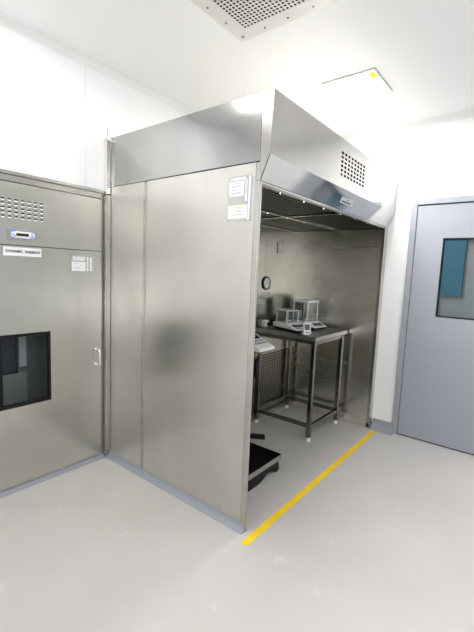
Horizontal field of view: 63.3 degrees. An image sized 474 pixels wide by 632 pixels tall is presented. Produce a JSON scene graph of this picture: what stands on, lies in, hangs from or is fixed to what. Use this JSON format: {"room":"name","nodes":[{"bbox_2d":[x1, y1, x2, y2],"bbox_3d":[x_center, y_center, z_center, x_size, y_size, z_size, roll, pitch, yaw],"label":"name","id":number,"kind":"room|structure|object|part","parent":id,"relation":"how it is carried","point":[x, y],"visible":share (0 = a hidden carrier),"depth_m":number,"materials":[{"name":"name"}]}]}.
{"room":"clean room","nodes":[
{"label":"clean room","id":0,"kind":"room"},
{"bbox_2d":[0,25,186,454],"bbox_3d":[-1.789,-0.241,1.858,0.120,2.800,6.645,8,8,38],"label":"wall","id":1,"kind":"structure","parent":0,"point":[42,89],"depth_m":2.43,"materials":[{"name":"white paint"}]},
{"bbox_2d":[0,168,104,490],"bbox_3d":[-1.500,0.118,2.360,0.331,1.955,1.381,8,8,38],"label":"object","id":2,"kind":"object","parent":1,"relation":"attached to","point":[51,313],"visible":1,"depth_m":2.56,"materials":[{"name":"metal"}]},
{"bbox_3d":[-1.304,-0.390,2.342,0.002,0.051,0.220,8,8,38],"label":"name plate","id":3,"kind":"part","parent":2,"relation":"part of","materials":[{"name":"white plastic"}]},
{"bbox_3d":[-1.379,-0.600,2.217,0.002,0.361,1.339,8,8,38],"label":"service panel","id":4,"kind":"part","parent":2,"relation":"part of","materials":[{"name":"metal"}]},
{"bbox_2d":[72,256,91,270],"bbox_3d":[-1.066,-0.359,2.650,0.002,0.112,0.160,8,8,38],"label":"document sleeve","id":5,"kind":"object","parent":2,"relation":"attached to","point":[76,266],"visible":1,"depth_m":2.64,"materials":[{"name":"white"}]},
{"bbox_3d":[-1.008,0.300,2.795,0.056,0.132,0.024,8,8,38],"label":"pull handle","id":6,"kind":"part","parent":2,"relation":"part of","materials":[{"name":"silver metal"}]},
{"bbox_2d":[0,454,104,498],"bbox_3d":[-1.448,1.109,2.400,0.030,0.024,1.380,8,8,38],"label":"baseboard","id":7,"kind":"structure","parent":1,"relation":"attached to","point":[23,486],"depth_m":2.61,"materials":[{"name":"grey"}]},
{"bbox_2d":[85,66,85,186],"bbox_3d":[-1.014,-1.251,2.576,0.001,0.795,0.004,8,8,38],"label":"trim","id":8,"kind":"structure","parent":1,"relation":"attached to","point":[85,66],"depth_m":2.57,"materials":[{"name":"white"}]},
{"bbox_2d":[0,10,198,114],"bbox_3d":[-1.665,-1.597,1.647,0.050,0.050,6.645,8,8,38],"label":"trim","id":9,"kind":"structure","parent":1,"relation":"attached to","point":[7,21],"depth_m":2.52,"materials":[{"name":"white"}]},
{"bbox_2d":[0,403,473,631],"bbox_3d":[0.168,1.458,0.520,6.140,0.100,6.765,8,8,38],"label":"floor","id":10,"kind":"structure","parent":0,"point":[384,542],"depth_m":2.03,"materials":[{"name":"grey plastic"}]},
{"bbox_2d":[103,88,397,534],"bbox_3d":[0.210,-0.111,3.198,1.393,2.400,2.080,8,8,38],"label":"booth","id":11,"kind":"object","parent":10,"relation":"on","point":[189,286],"visible":0.91,"depth_m":2.48,"materials":[{"name":"metal"}]},
{"bbox_3d":[-0.962,0.101,2.839,0.042,1.925,0.037,8,8,38],"label":"corner post","id":12,"kind":"part","parent":11,"relation":"part of","materials":[{"name":"metal"}]},
{"bbox_3d":[-0.912,-1.047,2.704,0.042,0.374,0.037,8,8,38],"label":"post","id":13,"kind":"part","parent":11,"relation":"part of","materials":[{"name":"silver metal"}]},
{"bbox_3d":[-0.783,0.087,2.729,0.366,1.973,0.012,8,8,38],"label":"panel","id":14,"kind":"part","parent":11,"relation":"part of","materials":[{"name":"metal"}]},
{"bbox_3d":[-0.480,1.114,2.558,1.328,0.026,0.014,8,8,38],"label":"foot skirting","id":15,"kind":"part","parent":11,"relation":"part of","materials":[{"name":"grey"}]},
{"bbox_3d":[-0.371,-1.012,2.320,1.284,0.329,0.032,8,8,38],"label":"panel","id":16,"kind":"part","parent":11,"relation":"part of","materials":[{"name":"metal"}]},
{"bbox_3d":[-0.279,0.154,2.334,0.866,1.973,0.012,8,8,38],"label":"panel","id":17,"kind":"part","parent":11,"relation":"part of","materials":[{"name":"metal"}]},
{"bbox_2d":[227,176,250,219],"bbox_3d":[0.013,-0.617,2.027,0.165,0.235,0.002,8,8,38],"label":"document sleeve","id":18,"kind":"object","parent":11,"relation":"attached to","point":[235,188],"visible":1,"depth_m":2.03,"materials":[{"name":"white paper"}]},
{"bbox_3d":[0.074,0.210,2.057,0.034,1.991,0.017,8,8,38],"label":"edge post","id":19,"kind":"part","parent":11,"relation":"part of","materials":[{"name":"metal"}]},
{"bbox_3d":[-0.179,-0.197,3.142,0.006,1.228,1.414,8,8,38],"label":"panel","id":20,"kind":"part","parent":11,"relation":"part of","materials":[{"name":"metal"}]},
{"bbox_2d":[261,320,272,326],"bbox_3d":[0.334,0.073,3.736,0.125,0.069,0.166,8,8,38],"label":"wall outlet","id":21,"kind":"object","parent":11,"relation":"attached to","point":[264,323],"depth_m":3.70,"materials":[{"name":"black plastic"}]},
{"bbox_3d":[-0.099,-0.776,2.778,0.420,0.002,0.950,8,8,38],"label":"supply filter panel","id":22,"kind":"part","parent":11,"relation":"part of","materials":[{"name":"grey metal"}]},
{"bbox_2d":[251,347,287,420],"bbox_3d":[-0.045,0.721,3.467,0.002,0.658,1.969,8,8,38],"label":"return grille","id":23,"kind":"object","parent":11,"relation":"attached to","point":[277,349],"depth_m":3.98,"materials":[{"name":"silver metal"}]},
{"bbox_3d":[0.433,-0.261,3.913,0.006,1.228,0.552,8,8,38],"label":"panel","id":24,"kind":"part","parent":11,"relation":"part of","materials":[{"name":"metal"}]},
{"bbox_3d":[0.509,-0.840,3.544,0.420,0.002,0.930,8,8,38],"label":"supply filter panel","id":25,"kind":"part","parent":11,"relation":"part of","materials":[{"name":"grey metal"}]},
{"bbox_3d":[0.258,-0.729,2.498,0.422,0.002,0.950,8,8,38],"label":"supply filter panel","id":26,"kind":"part","parent":11,"relation":"part of","materials":[{"name":"grey metal"}]},
{"bbox_3d":[0.379,-0.777,3.007,0.912,0.020,1.969,8,8,38],"label":"filter frame","id":27,"kind":"part","parent":11,"relation":"part of","materials":[{"name":"silver metal"}]},
{"bbox_3d":[0.831,-0.147,3.996,1.290,2.332,0.056,8,8,38],"label":"panel","id":28,"kind":"part","parent":11,"relation":"part of","materials":[{"name":"silver metal"}]},
{"bbox_2d":[259,88,397,226],"bbox_3d":[0.780,-0.954,2.699,0.065,0.436,2.044,8,8,38],"label":"hood","id":29,"kind":"object","parent":11,"relation":"attached to","point":[301,158],"depth_m":2.29,"materials":[{"name":"metal"}]},
{"bbox_3d":[0.867,-0.792,3.264,0.422,0.002,0.930,8,8,38],"label":"supply filter panel","id":30,"kind":"part","parent":11,"relation":"part of","materials":[{"name":"grey metal"}]},
{"bbox_3d":[1.317,0.126,3.625,0.030,1.900,0.069,8,8,38],"label":"edge post","id":31,"kind":"part","parent":11,"relation":"part of","materials":[{"name":"metal"}]},
{"bbox_2d":[248,333,281,491],"bbox_3d":[0.073,0.644,2.816,0.445,0.978,0.670,8,8,38],"label":"scale","id":32,"kind":"object","parent":10,"relation":"on","point":[262,460],"visible":0.38,"depth_m":2.81,"materials":[{"name":"black"}]},
{"bbox_3d":[0.007,1.095,2.792,0.413,0.083,0.462,8,8,38],"label":"under frame","id":33,"kind":"part","parent":32,"relation":"part of","materials":[{"name":"black rubber"}]},
{"bbox_2d":[254,326,347,441],"bbox_3d":[0.607,0.586,3.742,0.636,0.925,0.666,8,8,38],"label":"work table","id":34,"kind":"object","parent":10,"relation":"on","point":[319,336],"visible":0.92,"depth_m":3.61,"materials":[{"name":"metal"}]},
{"bbox_3d":[0.207,0.574,3.696,0.036,0.856,0.036,8,8,38],"label":"leg","id":35,"kind":"part","parent":34,"relation":"part of","materials":[{"name":"silver metal"}]},
{"bbox_2d":[273,309,302,331],"bbox_3d":[0.517,0.039,3.611,0.190,0.184,0.328,-2,8,-35],"label":"analytical balance","id":36,"kind":"object","parent":34,"relation":"on","point":[288,324],"visible":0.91,"depth_m":3.59,"materials":[{"name":"white plastic"}]},
{"bbox_3d":[0.558,0.537,4.140,0.036,0.856,0.036,8,8,38],"label":"leg","id":37,"kind":"part","parent":34,"relation":"part of","materials":[{"name":"silver metal"}]},
{"bbox_3d":[0.585,0.919,3.766,0.610,0.030,0.592,8,8,38],"label":"rail","id":38,"kind":"part","parent":34,"relation":"part of","materials":[{"name":"silver metal"}]},
{"bbox_3d":[0.617,0.180,3.680,0.604,0.036,0.586,8,8,38],"label":"rail","id":39,"kind":"part","parent":34,"relation":"part of","materials":[{"name":"silver metal"}]},
{"bbox_2d":[301,323,310,334],"bbox_3d":[0.606,0.112,3.367,0.068,0.102,0.062,0,7,-17],"label":"thermometer","id":40,"kind":"object","parent":34,"relation":"on","point":[306,330],"visible":1,"depth_m":3.35,"materials":[{"name":"white plastic"}]},
{"bbox_2d":[292,299,326,329],"bbox_3d":[0.696,-0.023,3.821,0.195,0.273,0.348,-4,9,-43],"label":"analytical balance","id":41,"kind":"object","parent":34,"relation":"on","point":[299,304],"visible":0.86,"depth_m":3.81,"materials":[{"name":"white plastic"}]},
{"bbox_3d":[0.641,0.636,3.321,0.036,0.856,0.036,8,8,38],"label":"leg","id":42,"kind":"part","parent":34,"relation":"part of","materials":[{"name":"silver metal"}]},
{"bbox_3d":[0.991,0.601,3.752,0.036,0.856,0.036,8,8,38],"label":"leg","id":43,"kind":"part","parent":34,"relation":"part of","materials":[{"name":"silver metal"}]},
{"bbox_2d":[240,430,375,545],"bbox_3d":[0.668,1.157,2.854,0.043,0.001,2.048,8,8,38],"label":"tape","id":44,"kind":"object","parent":10,"relation":"on","point":[296,498],"visible":1,"depth_m":2.53,"materials":[{"name":"yellow plastic"}]},
{"bbox_2d":[0,0,473,134],"bbox_3d":[0.494,-1.385,-0.038,5.740,0.100,6.865,8,8,38],"label":"ceiling","id":45,"kind":"structure","parent":0,"point":[423,49],"depth_m":2.35,"materials":[{"name":"white paint"}]},
{"bbox_2d":[190,0,340,41],"bbox_3d":[0.083,-1.562,1.800,0.674,0.008,0.674,8,8,38],"label":"ceiling vent","id":46,"kind":"object","parent":45,"relation":"in","point":[245,20],"visible":1,"depth_m":2.01,"materials":[{"name":"white metal"}]},
{"bbox_2d":[322,67,392,103],"bbox_3d":[0.864,-1.636,2.748,0.372,0.014,0.372,8,8,38],"label":"recessed light","id":47,"kind":"object","parent":45,"relation":"in","point":[367,83],"visible":1,"depth_m":2.72,"materials":[{"name":"white plastic"}]},
{"bbox_2d":[348,117,473,422],"bbox_3d":[2.480,-0.170,2.801,5.660,2.800,0.120,8,8,38],"label":"wall","id":48,"kind":"structure","parent":0,"point":[443,162],"depth_m":3.44,"materials":[{"name":"white paint"}]},
{"bbox_2d":[369,418,393,435],"bbox_3d":[1.374,1.049,3.649,0.200,0.092,0.085,8,8,38],"label":"baseboard","id":49,"kind":"structure","parent":48,"relation":"attached to","point":[377,425],"depth_m":3.65,"materials":[{"name":"grey"}]},
{"bbox_2d":[339,109,473,140],"bbox_3d":[2.531,-1.523,2.539,5.540,0.050,0.050,8,8,38],"label":"trim","id":50,"kind":"structure","parent":48,"relation":"attached to","point":[465,114],"depth_m":3.35,"materials":[{"name":"white"}]},
{"bbox_2d":[410,131,416,198],"bbox_3d":[1.548,-1.333,3.368,0.004,0.600,0.001,8,8,38],"label":"trim","id":51,"kind":"structure","parent":48,"relation":"attached to","point":[416,131],"depth_m":3.37,"materials":[{"name":"white"}]},
{"bbox_2d":[392,195,473,454],"bbox_3d":[1.839,0.080,3.272,0.828,2.140,0.171,8,8,38],"label":"door","id":52,"kind":"structure","parent":48,"relation":"in","point":[434,394],"depth_m":3.32,"materials":[{"name":"grey paint"}]}
]}

